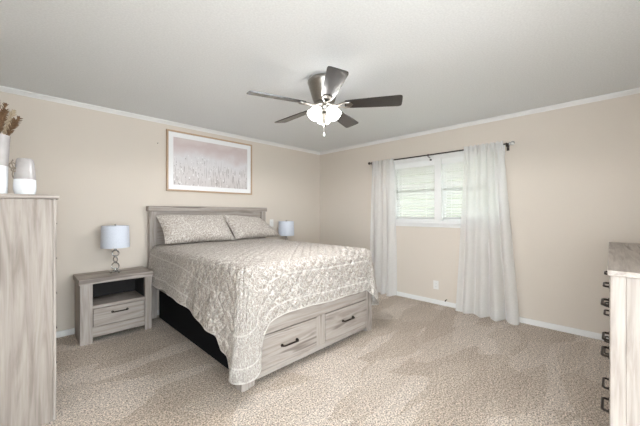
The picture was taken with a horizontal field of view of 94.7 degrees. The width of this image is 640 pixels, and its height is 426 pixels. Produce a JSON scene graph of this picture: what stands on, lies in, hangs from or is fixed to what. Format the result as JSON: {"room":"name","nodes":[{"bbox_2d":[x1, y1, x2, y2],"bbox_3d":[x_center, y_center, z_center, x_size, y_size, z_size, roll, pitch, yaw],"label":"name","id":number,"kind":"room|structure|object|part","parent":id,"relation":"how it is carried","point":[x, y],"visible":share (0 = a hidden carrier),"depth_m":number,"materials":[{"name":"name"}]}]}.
{"room":"bedroom","nodes":[
{"label":"bedroom","id":0,"kind":"room"},
{"bbox_2d":[0,91,319,331],"bbox_3d":[-1.526,0.051,4.093,0.120,2.365,4.470,0,0,45],"label":"wall","id":1,"kind":"structure","parent":0,"point":[104,168],"depth_m":3.24,"materials":[{"name":"beige paint"}]},
{"bbox_2d":[56,310,158,337],"bbox_3d":[-1.479,1.202,4.046,0.014,0.062,4.230,0,0,45],"label":"baseboard","id":2,"kind":"structure","parent":1,"relation":"attached to","point":[71,331],"depth_m":2.96,"materials":[{"name":"white paint"}]},
{"bbox_2d":[0,86,319,154],"bbox_3d":[-1.471,-1.112,4.039,0.036,0.040,4.230,0,0,45],"label":"trim","id":3,"kind":"structure","parent":1,"relation":"attached to","point":[2,88],"depth_m":3.37,"materials":[{"name":"white paint"}]},
{"bbox_2d":[166,129,251,194],"bbox_3d":[-1.460,-0.653,4.048,0.034,0.756,1.207,0,0,45],"label":"framed print","id":4,"kind":"object","parent":1,"relation":"attached to","point":[194,162],"visible":1,"depth_m":3.98,"materials":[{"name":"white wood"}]},
{"bbox_2d":[0,0,639,151],"bbox_3d":[0.080,-1.182,-0.353,8.650,0.100,8.550,0,0,45],"label":"ceiling","id":5,"kind":"structure","parent":0,"point":[196,63],"depth_m":2.12,"materials":[{"name":"paint"}]},
{"bbox_2d":[246,66,402,135],"bbox_3d":[0.010,-0.887,2.524,1.202,0.490,1.245,0,0,45],"label":"ceiling fan","id":6,"kind":"object","parent":5,"relation":"hanging from","point":[324,88],"visible":1,"depth_m":2.41,"materials":[{"name":"wood"}]},
{"bbox_3d":[-0.334,-0.907,2.318,0.465,0.040,0.142,0,0,-25],"label":"blade","id":7,"kind":"part","parent":6,"relation":"part of","materials":[{"name":"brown wood"}]},
{"bbox_3d":[-0.241,-0.907,2.794,0.466,0.040,0.142,0,0,45],"label":"blade","id":8,"kind":"part","parent":6,"relation":"part of","materials":[{"name":"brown wood"}]},
{"bbox_3d":[-0.048,-0.829,2.450,0.110,0.125,0.121,0,0,45],"label":"lamp shade","id":9,"kind":"part","parent":6,"relation":"part of","materials":[{"name":"white glass"}]},
{"bbox_3d":[0.033,-0.829,2.589,0.118,0.125,0.118,0,0,45],"label":"lamp shade","id":10,"kind":"part","parent":6,"relation":"part of","materials":[{"name":"white glass"}]},
{"bbox_3d":[0.118,-0.829,2.449,0.121,0.125,0.110,0,0,45],"label":"lamp shade","id":11,"kind":"part","parent":6,"relation":"part of","materials":[{"name":"white glass"}]},
{"bbox_3d":[0.087,-0.907,2.089,0.142,0.040,0.465,0,0,-7],"label":"blade","id":12,"kind":"part","parent":6,"relation":"part of","materials":[{"name":"brown wood"}]},
{"bbox_3d":[0.229,-0.907,2.851,0.142,0.040,0.465,0,0,29],"label":"blade","id":13,"kind":"part","parent":6,"relation":"part of","materials":[{"name":"brown wood"}]},
{"bbox_3d":[0.435,-0.907,2.418,0.465,0.040,0.142,0,0,11],"label":"blade","id":14,"kind":"part","parent":6,"relation":"part of","materials":[{"name":"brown wood"}]},
{"bbox_2d":[41,292,608,425],"bbox_3d":[0.080,1.283,-0.353,8.650,0.100,8.550,0,0,45],"label":"floor","id":15,"kind":"structure","parent":0,"point":[420,363],"depth_m":2.17,"materials":[{"name":"beige carpet"}]},
{"bbox_2d":[0,193,58,425],"bbox_3d":[-1.991,0.564,1.907,0.830,1.339,0.422,0,0,45],"label":"dresser","id":16,"kind":"object","parent":15,"relation":"on","point":[28,361],"visible":1,"depth_m":1.67,"materials":[{"name":"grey wood"}]},
{"bbox_2d":[0,134,10,193],"bbox_3d":[-1.876,-0.279,1.701,0.128,0.345,0.128,0,0,45],"label":"vase","id":17,"kind":"object","parent":16,"relation":"on","point":[4,139],"visible":0.84,"depth_m":1.70,"materials":[{"name":"ceramic"}]},
{"bbox_2d":[0,108,7,132],"bbox_3d":[-1.842,-0.369,1.694,0.090,0.467,0.044,0,0,-5],"label":"stem","id":18,"kind":"object","parent":17,"relation":"in","point":[4,112],"visible":1,"depth_m":1.69,"materials":[{"name":"plant"}]},
{"bbox_2d":[0,102,9,133],"bbox_3d":[-1.862,-0.394,1.735,0.050,0.517,0.050,0,0,45],"label":"stem","id":19,"kind":"object","parent":17,"relation":"in","point":[5,105],"visible":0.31,"depth_m":1.74,"materials":[{"name":"plant"}]},
{"bbox_2d":[2,109,16,133],"bbox_3d":[-1.848,-0.377,1.730,0.044,0.482,0.101,0,0,45],"label":"stem","id":20,"kind":"object","parent":17,"relation":"in","point":[11,113],"visible":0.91,"depth_m":1.74,"materials":[{"name":"plant"}]},
{"bbox_2d":[6,116,22,135],"bbox_3d":[-1.820,-0.356,1.730,0.115,0.441,0.044,0,0,-32],"label":"stem","id":21,"kind":"object","parent":17,"relation":"in","point":[14,124],"visible":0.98,"depth_m":1.74,"materials":[{"name":"plant"}]},
{"bbox_2d":[8,158,36,193],"bbox_3d":[-1.781,-0.216,1.780,0.102,0.221,0.107,0,0,-19],"label":"jug","id":22,"kind":"object","parent":16,"relation":"on","point":[24,178],"visible":0.94,"depth_m":1.75,"materials":[{"name":"ceramic"}]},
{"bbox_3d":[-1.864,0.576,2.037,0.804,1.315,0.014,0,0,45],"label":"frame","id":23,"kind":"part","parent":16,"relation":"part of","materials":[{"name":"brown wood"}]},
{"bbox_2d":[73,266,152,345],"bbox_3d":[-2.133,0.927,3.062,0.413,0.612,0.624,0,0,45],"label":"nightstand","id":24,"kind":"object","parent":15,"relation":"on","point":[106,302],"visible":0.99,"depth_m":2.97,"materials":[{"name":"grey wood"}]},
{"bbox_3d":[-2.318,0.952,2.891,0.380,0.562,0.095,0,0,45],"label":"panel","id":25,"kind":"part","parent":24,"relation":"part of","materials":[{"name":"grey wood"}]},
{"bbox_3d":[-2.270,0.932,3.198,0.013,0.522,0.556,0,0,45],"label":"panel","id":26,"kind":"part","parent":24,"relation":"part of","materials":[{"name":"black wood"}]},
{"bbox_2d":[100,224,129,272],"bbox_3d":[-2.135,0.368,3.077,0.254,0.506,0.254,0,0,45],"label":"table lamp","id":27,"kind":"object","parent":24,"relation":"on","point":[114,236],"visible":1,"depth_m":2.99,"materials":[{"name":"fabric"}]},
{"bbox_3d":[-2.135,0.246,3.077,0.254,0.226,0.254,0,0,45],"label":"lamp shade","id":28,"kind":"part","parent":27,"relation":"part of","materials":[{"name":"fabric"}]},
{"bbox_3d":[-2.121,0.999,3.072,0.346,0.168,0.432,0,0,45],"label":"drawer","id":29,"kind":"part","parent":24,"relation":"part of","materials":[{"name":"brown wood"}]},
{"bbox_2d":[93,291,144,308],"bbox_3d":[-2.129,0.896,3.080,0.363,0.030,0.440,0,0,45],"label":"shelf","id":30,"kind":"object","parent":24,"relation":"attached to","point":[114,299],"depth_m":3.04,"materials":[{"name":"grey wood"}]},
{"bbox_3d":[-2.013,1.135,2.965,0.030,0.096,0.440,0,0,45],"label":"rail","id":31,"kind":"part","parent":24,"relation":"part of","materials":[{"name":"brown wood"}]},
{"bbox_3d":[-1.953,0.952,3.261,0.380,0.562,0.065,0,0,45],"label":"panel","id":32,"kind":"part","parent":24,"relation":"part of","materials":[{"name":"brown wood"}]},
{"bbox_2d":[159,290,228,368],"bbox_3d":[-0.730,0.991,3.299,1.890,0.485,1.400,0,0,45],"label":"box spring","id":33,"kind":"object","parent":15,"relation":"on","point":[179,317],"visible":0.15,"depth_m":2.85,"materials":[{"name":"black fabric"}]},
{"bbox_2d":[146,206,371,392],"bbox_3d":[-0.713,0.576,3.306,2.120,1.315,1.644,0,0,45],"label":"frame","id":34,"kind":"object","parent":15,"relation":"on","point":[292,336],"visible":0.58,"depth_m":2.67,"materials":[{"name":"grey wood"}]},
{"bbox_3d":[-1.972,0.606,3.473,0.085,1.255,0.080,0,0,45],"label":"headboard post","id":35,"kind":"part","parent":34,"relation":"part of","materials":[{"name":"brown wood"}]},
{"bbox_3d":[-1.431,-0.052,4.014,0.103,0.060,1.644,0,0,45],"label":"headboard rail","id":36,"kind":"part","parent":34,"relation":"part of","materials":[{"name":"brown wood"}]},
{"bbox_3d":[-1.441,0.430,4.023,0.030,0.905,1.450,0,0,45],"label":"headboard panel","id":37,"kind":"part","parent":34,"relation":"part of","materials":[{"name":"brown wood"}]},
{"bbox_3d":[-1.428,0.023,4.011,0.035,0.090,1.450,0,0,45],"label":"headboard cross rail","id":38,"kind":"part","parent":34,"relation":"part of","materials":[{"name":"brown wood"}]},
{"bbox_3d":[-0.525,0.953,2.089,0.080,0.560,0.116,0,0,45],"label":"footboard post","id":39,"kind":"part","parent":34,"relation":"part of","materials":[{"name":"brown wood"}]},
{"bbox_3d":[-0.899,0.606,4.563,0.085,1.255,0.080,0,0,45],"label":"headboard post","id":40,"kind":"part","parent":34,"relation":"part of","materials":[{"name":"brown wood"}]},
{"bbox_2d":[148,237,378,384],"bbox_3d":[-0.665,0.743,3.217,2.141,0.778,1.709,0,0,45],"label":"quilt","id":41,"kind":"object","parent":34,"relation":"on","point":[236,288],"visible":0.98,"depth_m":2.39,"materials":[{"name":"beige fabric"}]},
{"bbox_2d":[156,215,234,243],"bbox_3d":[-1.487,0.187,3.592,0.310,0.334,0.860,0,0,45],"label":"pillow","id":42,"kind":"object","parent":41,"relation":"on","point":[177,229],"visible":1,"depth_m":3.47,"materials":[{"name":"beige fabric"}]},
{"bbox_2d":[222,214,280,238],"bbox_3d":[-0.948,0.184,4.198,0.266,0.332,0.850,0,0,45],"label":"pillow","id":43,"kind":"object","parent":41,"relation":"on","point":[242,227],"visible":0.99,"depth_m":4.05,"materials":[{"name":"beige fabric"}]},
{"bbox_3d":[-0.264,1.023,2.349,0.067,0.246,0.604,0,0,45],"label":"drawer","id":44,"kind":"part","parent":34,"relation":"part of","materials":[{"name":"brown wood"}]},
{"bbox_3d":[-0.228,1.019,2.313,0.034,0.024,0.175,0,0,45],"label":"handle","id":45,"kind":"part","parent":34,"relation":"part of","materials":[{"name":"brown metal"}]},
{"bbox_3d":[-0.003,1.173,2.603,0.042,0.044,1.348,0,0,45],"label":"footboard rail","id":46,"kind":"part","parent":34,"relation":"part of","materials":[{"name":"brown wood"}]},
{"bbox_3d":[-0.003,0.786,2.603,0.042,0.217,1.348,0,0,45],"label":"footboard rail","id":47,"kind":"part","parent":34,"relation":"part of","materials":[{"name":"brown wood"}]},
{"bbox_3d":[0.244,1.023,2.865,0.067,0.246,0.618,0,0,45],"label":"drawer","id":48,"kind":"part","parent":34,"relation":"part of","materials":[{"name":"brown wood"}]},
{"bbox_3d":[0.491,0.953,3.120,0.080,0.560,0.082,0,0,45],"label":"footboard post","id":49,"kind":"part","parent":34,"relation":"part of","materials":[{"name":"brown wood"}]},
{"bbox_2d":[600,242,639,425],"bbox_3d":[1.967,0.738,1.727,0.451,0.990,1.706,0,0,45],"label":"dresser","id":50,"kind":"object","parent":15,"relation":"on","point":[623,269],"visible":1,"depth_m":1.24,"materials":[{"name":"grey wood"}]},
{"bbox_3d":[1.449,0.971,1.499,0.032,0.022,0.153,0,0,45],"label":"handle","id":51,"kind":"part","parent":50,"relation":"part of","materials":[{"name":"brown metal"}]},
{"bbox_3d":[1.449,0.703,1.499,0.032,0.022,0.153,0,0,45],"label":"handle","id":52,"kind":"part","parent":50,"relation":"part of","materials":[{"name":"brown metal"}]},
{"bbox_3d":[1.456,0.455,1.506,0.032,0.022,0.153,0,0,45],"label":"handle","id":53,"kind":"part","parent":50,"relation":"part of","materials":[{"name":"brown metal"}]},
{"bbox_3d":[1.631,0.703,1.685,0.032,0.022,0.153,0,0,45],"label":"handle","id":54,"kind":"part","parent":50,"relation":"part of","materials":[{"name":"brown metal"}]},
{"bbox_3d":[1.631,0.971,1.685,0.032,0.022,0.153,0,0,45],"label":"handle","id":55,"kind":"part","parent":50,"relation":"part of","materials":[{"name":"brown metal"}]},
{"bbox_3d":[1.694,0.675,1.452,0.384,0.269,0.769,0,0,45],"label":"drawer","id":56,"kind":"part","parent":50,"relation":"part of","materials":[{"name":"brown wood"}]},
{"bbox_3d":[1.694,0.970,1.452,0.384,0.303,0.769,0,0,45],"label":"drawer","id":57,"kind":"part","parent":50,"relation":"part of","materials":[{"name":"brown wood"}]},
{"bbox_3d":[1.604,0.402,1.360,0.384,0.262,0.511,0,0,45],"label":"drawer","id":58,"kind":"part","parent":50,"relation":"part of","materials":[{"name":"brown wood"}]},
{"bbox_3d":[1.279,0.750,1.267,0.048,0.966,0.063,0,0,45],"label":"corner post","id":59,"kind":"part","parent":50,"relation":"part of","materials":[{"name":"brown wood"}]},
{"bbox_3d":[1.415,0.750,1.111,0.364,0.966,0.025,0,0,45],"label":"panel","id":60,"kind":"part","parent":50,"relation":"part of","materials":[{"name":"brown wood"}]},
{"bbox_3d":[-0.498,0.927,4.722,0.413,0.612,0.624,0,0,45],"label":"nightstand","id":61,"kind":"object","parent":15,"relation":"on","visible":0},
{"bbox_2d":[278,220,293,239],"bbox_3d":[-0.541,0.368,4.723,0.254,0.506,0.254,0,0,-13],"label":"table lamp","id":62,"kind":"object","parent":61,"relation":"on","point":[285,228],"visible":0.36,"depth_m":4.62,"materials":[{"name":"fabric"}]},
{"bbox_2d":[320,93,639,334],"bbox_3d":[1.628,0.051,4.039,4.450,2.365,0.120,0,0,45],"label":"wall","id":63,"kind":"structure","parent":0,"point":[573,172],"depth_m":3.18,"materials":[{"name":"beige paint"}]},
{"bbox_2d":[433,280,438,289],"bbox_3d":[1.573,0.975,4.003,0.072,0.116,0.010,0,0,45],"label":"wall outlet","id":64,"kind":"object","parent":63,"relation":"attached to","point":[435,283],"visible":1,"depth_m":4.00,"materials":[{"name":"white plastic"}]},
{"bbox_2d":[368,141,514,164],"bbox_3d":[1.493,-0.764,4.012,1.982,0.088,0.108,0,0,45],"label":"curtain rod","id":65,"kind":"object","parent":63,"relation":"attached to","point":[511,142],"visible":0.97,"depth_m":3.85,"materials":[{"name":"brown metal"}]},
{"bbox_2d":[370,158,396,295],"bbox_3d":[0.943,0.210,4.483,0.465,2.037,0.125,0,0,45],"label":"curtain","id":66,"kind":"object","parent":65,"relation":"hanging from","point":[383,246],"visible":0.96,"depth_m":4.46,"materials":[{"name":"white fabric"}]},
{"bbox_2d":[455,141,519,324],"bbox_3d":[1.959,0.202,3.475,0.667,2.055,0.151,0,0,45],"label":"curtain","id":67,"kind":"object","parent":65,"relation":"hanging from","point":[486,283],"visible":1,"depth_m":3.49,"materials":[{"name":"white fabric"}]},
{"bbox_2d":[394,145,504,227],"bbox_3d":[1.642,-0.302,3.994,1.565,0.990,0.165,0,0,45],"label":"window","id":68,"kind":"structure","parent":63,"relation":"in","point":[438,166],"depth_m":3.99,"materials":[{"name":"white paint"}]},
{"bbox_2d":[395,160,433,220],"bbox_3d":[1.365,-0.317,4.253,0.601,0.848,0.067,0,0,45],"label":"window blind","id":69,"kind":"object","parent":68,"relation":"attached to","point":[416,169],"visible":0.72,"depth_m":4.24,"materials":[{"name":"white plastic"}]},
{"bbox_3d":[1.370,0.098,4.258,0.593,0.018,0.048,0,0,45],"label":"rail","id":70,"kind":"part","parent":69,"relation":"part of","materials":[{"name":"white plastic"}]},
{"bbox_3d":[1.484,-0.286,4.108,0.004,0.751,0.004,0,0,45],"label":"ladder cord","id":71,"kind":"part","parent":69,"relation":"part of","materials":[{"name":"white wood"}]},
{"bbox_3d":[1.621,0.161,3.972,1.565,0.065,0.105,0,0,45],"label":"sill","id":72,"kind":"part","parent":68,"relation":"part of","materials":[{"name":"white paint"}]},
{"bbox_2d":[442,156,463,220],"bbox_3d":[1.884,-0.317,3.741,0.662,0.848,0.067,0,0,45],"label":"window blind","id":73,"kind":"object","parent":68,"relation":"attached to","point":[455,164],"visible":0.33,"depth_m":3.87,"materials":[{"name":"white plastic"}]},
{"bbox_3d":[1.724,-0.286,3.871,0.004,0.751,0.004,0,0,45],"label":"ladder cord","id":74,"kind":"part","parent":73,"relation":"part of","materials":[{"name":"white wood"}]},
{"bbox_2d":[320,88,639,154],"bbox_3d":[1.530,-1.112,4.026,4.330,0.040,0.036,0,0,45],"label":"trim","id":75,"kind":"structure","parent":63,"relation":"attached to","point":[637,90],"depth_m":3.41,"materials":[{"name":"white paint"}]},
{"bbox_2d":[397,291,608,340],"bbox_3d":[1.543,1.202,4.029,4.316,0.062,0.014,0,0,45],"label":"baseboard","id":76,"kind":"structure","parent":63,"relation":"attached to","point":[594,335],"depth_m":3.19,"materials":[{"name":"white paint"}]},
{"label":"outside","id":77,"kind":"structure","parent":0,"visible":0},
{"bbox_3d":[4.554,1.533,7.473,16.000,0.100,8.880,0,0,45],"label":"lawn","id":78,"kind":"structure","parent":77,"visible":0},
{"bbox_2d":[400,171,461,216],"bbox_3d":[5.284,-0.167,8.214,16.000,3.400,1.200,0,0,45],"label":"hedge","id":79,"kind":"object","parent":78,"relation":"on","point":[453,171],"depth_m":9.31,"materials":[{"name":"green plant"}]}
]}

